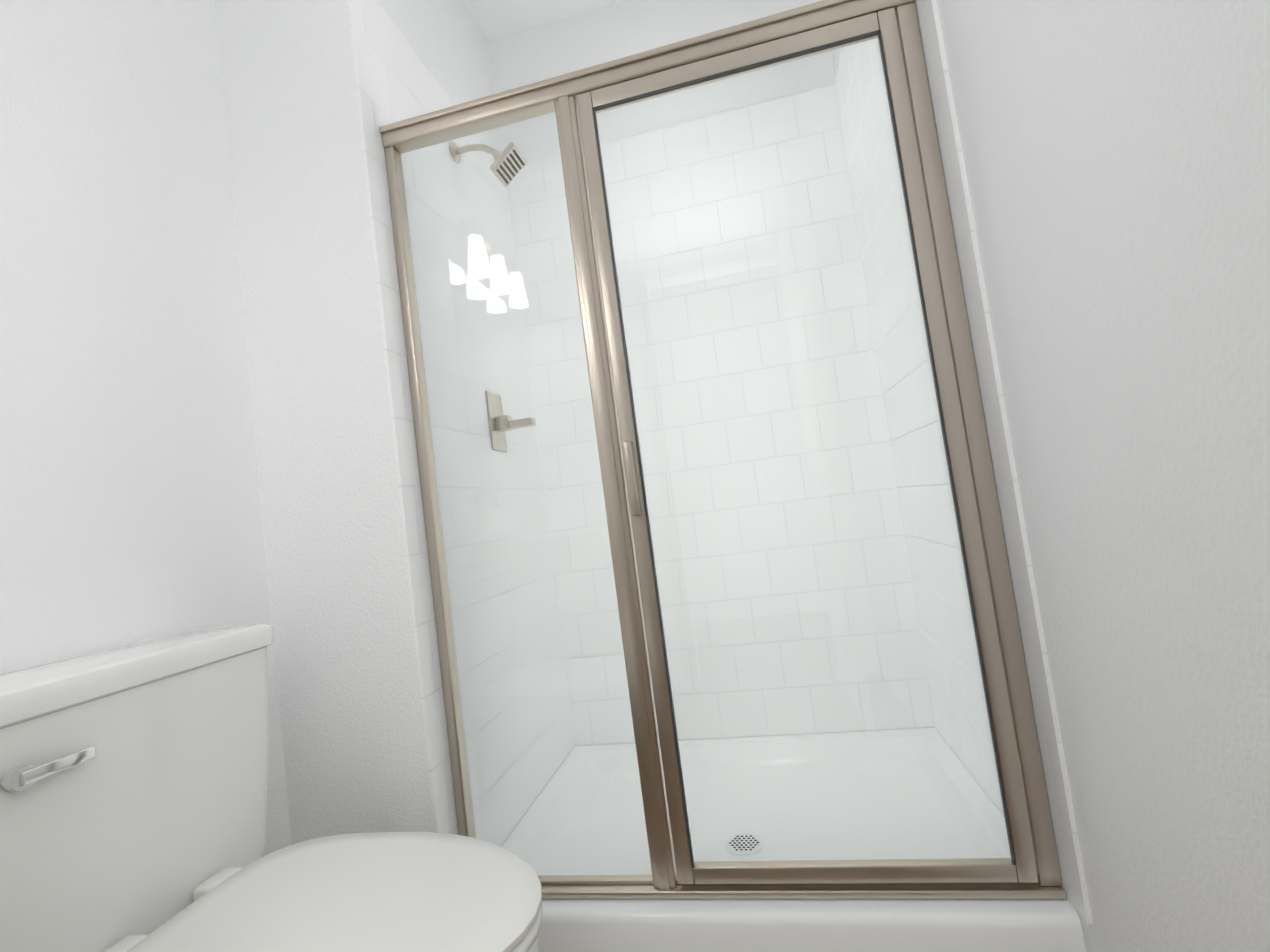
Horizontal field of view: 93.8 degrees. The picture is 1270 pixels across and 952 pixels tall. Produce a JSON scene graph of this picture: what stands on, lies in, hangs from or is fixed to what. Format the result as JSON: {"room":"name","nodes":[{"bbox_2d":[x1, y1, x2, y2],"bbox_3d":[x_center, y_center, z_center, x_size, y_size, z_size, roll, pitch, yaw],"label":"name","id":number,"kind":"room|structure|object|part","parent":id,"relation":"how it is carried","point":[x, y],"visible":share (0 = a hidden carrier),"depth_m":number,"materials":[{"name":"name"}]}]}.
{"room":"bathroom","nodes":[
{"label":"bathroom","id":0,"kind":"room"},
{"bbox_2d":[0,0,291,862],"bbox_3d":[-1.201,-0.312,0.294,0.120,2.780,4.320,-8,-4,11],"label":"wall","id":1,"kind":"structure","parent":0,"point":[130,508],"depth_m":1.12,"materials":[{"name":"white paint"}]},
{"bbox_2d":[214,0,572,844],"bbox_3d":[-0.637,-0.290,1.863,0.356,2.780,1.020,-8,-4,11],"label":"wall","id":2,"kind":"structure","parent":0,"point":[348,698],"depth_m":1.35,"materials":[{"name":"white paint"}]},
{"bbox_2d":[385,146,475,837],"bbox_3d":[-0.477,0.065,1.391,0.024,1.724,0.036,-8,-4,11],"label":"jamb","id":3,"kind":"object","parent":2,"relation":"attached to","point":[441,598],"visible":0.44,"depth_m":1.38,"materials":[{"name":"silver metal"}]},
{"bbox_2d":[347,0,574,846],"bbox_3d":[-0.446,-0.114,1.756,0.008,2.150,0.900,-8,-4,11],"label":"wall tile","id":4,"kind":"structure","parent":2,"relation":"attached to","point":[396,80],"depth_m":1.62,"materials":[{"name":"white tile"}]},
{"bbox_2d":[449,142,526,186],"bbox_3d":[-0.445,-0.960,1.795,0.213,0.148,0.100,-8,-4,11],"label":"shower head","id":5,"kind":"object","parent":4,"relation":"attached to","point":[515,153],"depth_m":1.78},
{"bbox_2d":[486,391,535,451],"bbox_3d":[-0.371,-0.175,1.830,0.124,0.180,0.100,-8,-4,11],"label":"shower valve","id":6,"kind":"object","parent":4,"relation":"attached to","point":[509,426],"depth_m":1.81,"materials":[{"name":"silver metal"}]},
{"bbox_2d":[465,0,622,40],"bbox_3d":[-0.564,-1.855,0.215,1.815,0.100,4.320,-8,-4,11],"label":"ceiling","id":7,"kind":"structure","parent":0,"point":[496,19],"depth_m":2.19,"materials":[{"name":"white paint"}]},
{"bbox_2d":[489,0,931,745],"bbox_3d":[0.218,-0.384,2.149,1.219,2.780,0.120,-8,-4,11],"label":"wall","id":8,"kind":"structure","parent":0,"point":[609,32],"depth_m":2.17,"materials":[{"name":"white paint"}]},
{"bbox_2d":[507,84,934,745],"bbox_3d":[0.232,-0.183,2.074,1.203,2.150,0.008,-8,-4,11],"label":"wall tile","id":9,"kind":"structure","parent":8,"relation":"attached to","point":[693,430],"depth_m":2.05,"materials":[{"name":"white tile"}]},
{"bbox_2d":[831,0,1269,951],"bbox_3d":[0.444,-0.546,-0.037,0.120,2.780,4.320,-8,-4,11],"label":"wall","id":10,"kind":"structure","parent":0,"point":[1117,160],"depth_m":0.71,"materials":[{"name":"white paint"}]},
{"bbox_2d":[379,0,849,132],"bbox_3d":[-0.027,-0.910,1.303,1.201,0.014,0.006,-8,-4,11],"label":"shower door frame","id":11,"kind":"object","parent":10,"relation":"attached to","point":[635,57],"visible":1,"depth_m":1.30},
{"bbox_2d":[382,0,913,153],"bbox_3d":[-0.020,-0.894,1.328,1.201,0.048,0.046,-8,-4,11],"label":"header","id":12,"kind":"object","parent":10,"relation":"attached to","point":[458,124],"visible":0.65,"depth_m":1.32,"materials":[{"name":"silver metal"}]},
{"bbox_2d":[541,882,1066,898],"bbox_3d":[0.206,0.845,1.219,1.201,0.016,0.052,-8,-4,11],"label":"shower door frame","id":13,"kind":"structure","parent":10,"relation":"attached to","point":[842,891],"depth_m":1.17,"materials":[{"name":"silver metal"}]},
{"bbox_2d":[554,96,676,887],"bbox_3d":[-0.046,0.003,1.304,0.048,1.724,0.040,-8,-4,11],"label":"post","id":14,"kind":"object","parent":13,"relation":"on","point":[641,632],"visible":0.6,"depth_m":1.28,"materials":[{"name":"silver metal"}]},
{"bbox_2d":[558,95,669,889],"bbox_3d":[-0.050,0.003,1.282,0.024,1.724,0.005,-8,-4,11],"label":"shower door frame","id":15,"kind":"structure","parent":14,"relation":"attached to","point":[620,543],"depth_m":1.28,"materials":[{"name":"silver metal"}]},
{"bbox_2d":[537,875,1018,883],"bbox_3d":[0.206,0.833,1.229,1.201,0.008,0.022,-8,-4,11],"label":"rail","id":16,"kind":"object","parent":13,"relation":"on","point":[592,879],"depth_m":1.28,"materials":[{"name":"silver metal"}]},
{"bbox_2d":[399,106,651,879],"bbox_3d":[-0.268,0.031,1.349,0.416,1.724,0.006,-8,-4,11],"label":"door glass","id":17,"kind":"object","parent":16,"relation":"on","point":[622,723],"visible":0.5,"depth_m":1.35,"materials":[{"name":"clear glass"}]},
{"bbox_2d":[877,7,1037,882],"bbox_3d":[0.618,-0.095,1.158,0.034,1.710,0.024,-8,-4,11],"label":"stile","id":18,"kind":"object","parent":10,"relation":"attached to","point":[1026,870],"visible":0.77,"depth_m":1.14,"materials":[{"name":"silver metal"}]},
{"bbox_2d":[591,12,879,113],"bbox_3d":[0.200,-0.878,1.271,0.606,0.040,0.024,-8,-4,11],"label":"rail","id":19,"kind":"object","parent":18,"relation":"attached to","point":[838,31],"depth_m":1.26,"materials":[{"name":"silver metal"}]},
{"bbox_2d":[576,92,693,883],"bbox_3d":[-0.005,-0.007,1.272,0.034,1.710,0.046,-8,-4,11],"label":"stile","id":20,"kind":"object","parent":19,"relation":"attached to","point":[684,870],"depth_m":1.26,"materials":[{"name":"silver metal"}]},
{"bbox_3d":[-0.006,0.005,1.260,0.018,0.160,0.022,-8,-4,11],"label":"outer shower door rail pull","id":21,"kind":"part","parent":20,"relation":"part of","materials":[{"name":"silver metal"}]},
{"bbox_2d":[593,107,693,867],"bbox_3d":[0.014,-0.007,1.271,0.004,1.636,0.009,-8,-4,11],"label":"gasket","id":22,"kind":"object","parent":20,"relation":"attached to","point":[646,507],"depth_m":1.26,"materials":[{"name":"grey"}]},
{"bbox_2d":[594,30,879,110],"bbox_3d":[0.201,-0.856,1.262,0.606,0.004,0.009,-8,-4,11],"label":"gasket","id":23,"kind":"object","parent":19,"relation":"attached to","point":[746,68],"depth_m":1.26,"materials":[{"name":"grey"}]},
{"bbox_2d":[692,858,1017,883],"bbox_3d":[0.416,0.779,1.170,0.606,0.034,0.024,-8,-4,11],"label":"rail","id":24,"kind":"object","parent":18,"relation":"attached to","point":[962,870],"visible":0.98,"depth_m":1.16,"materials":[{"name":"silver metal"}]},
{"bbox_2d":[596,37,1010,864],"bbox_3d":[0.308,-0.051,1.220,0.614,1.642,0.006,-8,-4,11],"label":"glass shower door","id":25,"kind":"structure","parent":24,"relation":"on","point":[798,473],"depth_m":1.22,"materials":[{"name":"clear glass"}]},
{"bbox_2d":[878,31,1015,864],"bbox_3d":[0.599,-0.090,1.154,0.004,1.636,0.009,-8,-4,11],"label":"gasket","id":26,"kind":"object","parent":18,"relation":"attached to","point":[948,461],"depth_m":1.15,"materials":[{"name":"grey"}]},
{"bbox_2d":[834,0,1092,925],"bbox_3d":[0.730,-0.282,1.519,0.008,2.150,0.900,-8,-4,11],"label":"wall tile","id":27,"kind":"structure","parent":10,"relation":"attached to","point":[1035,651],"depth_m":1.49,"materials":[{"name":"white tile"}]},
{"bbox_2d":[895,2,1061,885],"bbox_3d":[0.660,-0.097,1.162,0.037,1.724,0.036,-8,-4,11],"label":"jamb","id":28,"kind":"object","parent":10,"relation":"attached to","point":[1015,669],"visible":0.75,"depth_m":1.14,"materials":[{"name":"silver metal"}]},
{"bbox_3d":[-0.193,0.996,0.042,1.815,0.100,4.320,-8,-4,11],"label":"floor","id":29,"kind":"structure","parent":0,"visible":0},
{"bbox_2d":[0,624,541,951],"bbox_3d":[-0.498,0.631,0.817,0.777,0.794,0.478,-8,-4,11],"label":"toilet","id":30,"kind":"object","parent":29,"relation":"on","point":[133,797],"visible":1,"depth_m":0.82,"materials":[{"name":"ceramic"}]},
{"bbox_3d":[-0.716,0.359,0.738,0.008,0.016,0.080,-8,-4,11],"label":"lever arm","id":31,"kind":"part","parent":30,"relation":"part of"},
{"bbox_3d":[-0.788,0.492,0.881,0.206,0.352,0.460,-8,-4,11],"label":"tank","id":32,"kind":"part","parent":30,"relation":"part of","materials":[{"name":"white ceramic"}]},
{"bbox_3d":[-0.387,0.586,0.796,0.541,0.023,0.388,-8,-4,11],"label":"lid","id":33,"kind":"part","parent":30,"relation":"part of","materials":[{"name":"white plastic"}]},
{"bbox_2d":[502,727,1085,951],"bbox_3d":[0.288,0.921,1.575,1.202,0.108,0.872,-8,-4,11],"label":"shower base","id":34,"kind":"object","parent":29,"relation":"on","point":[811,925],"depth_m":1.49,"materials":[{"name":"white plastic"}]}
]}

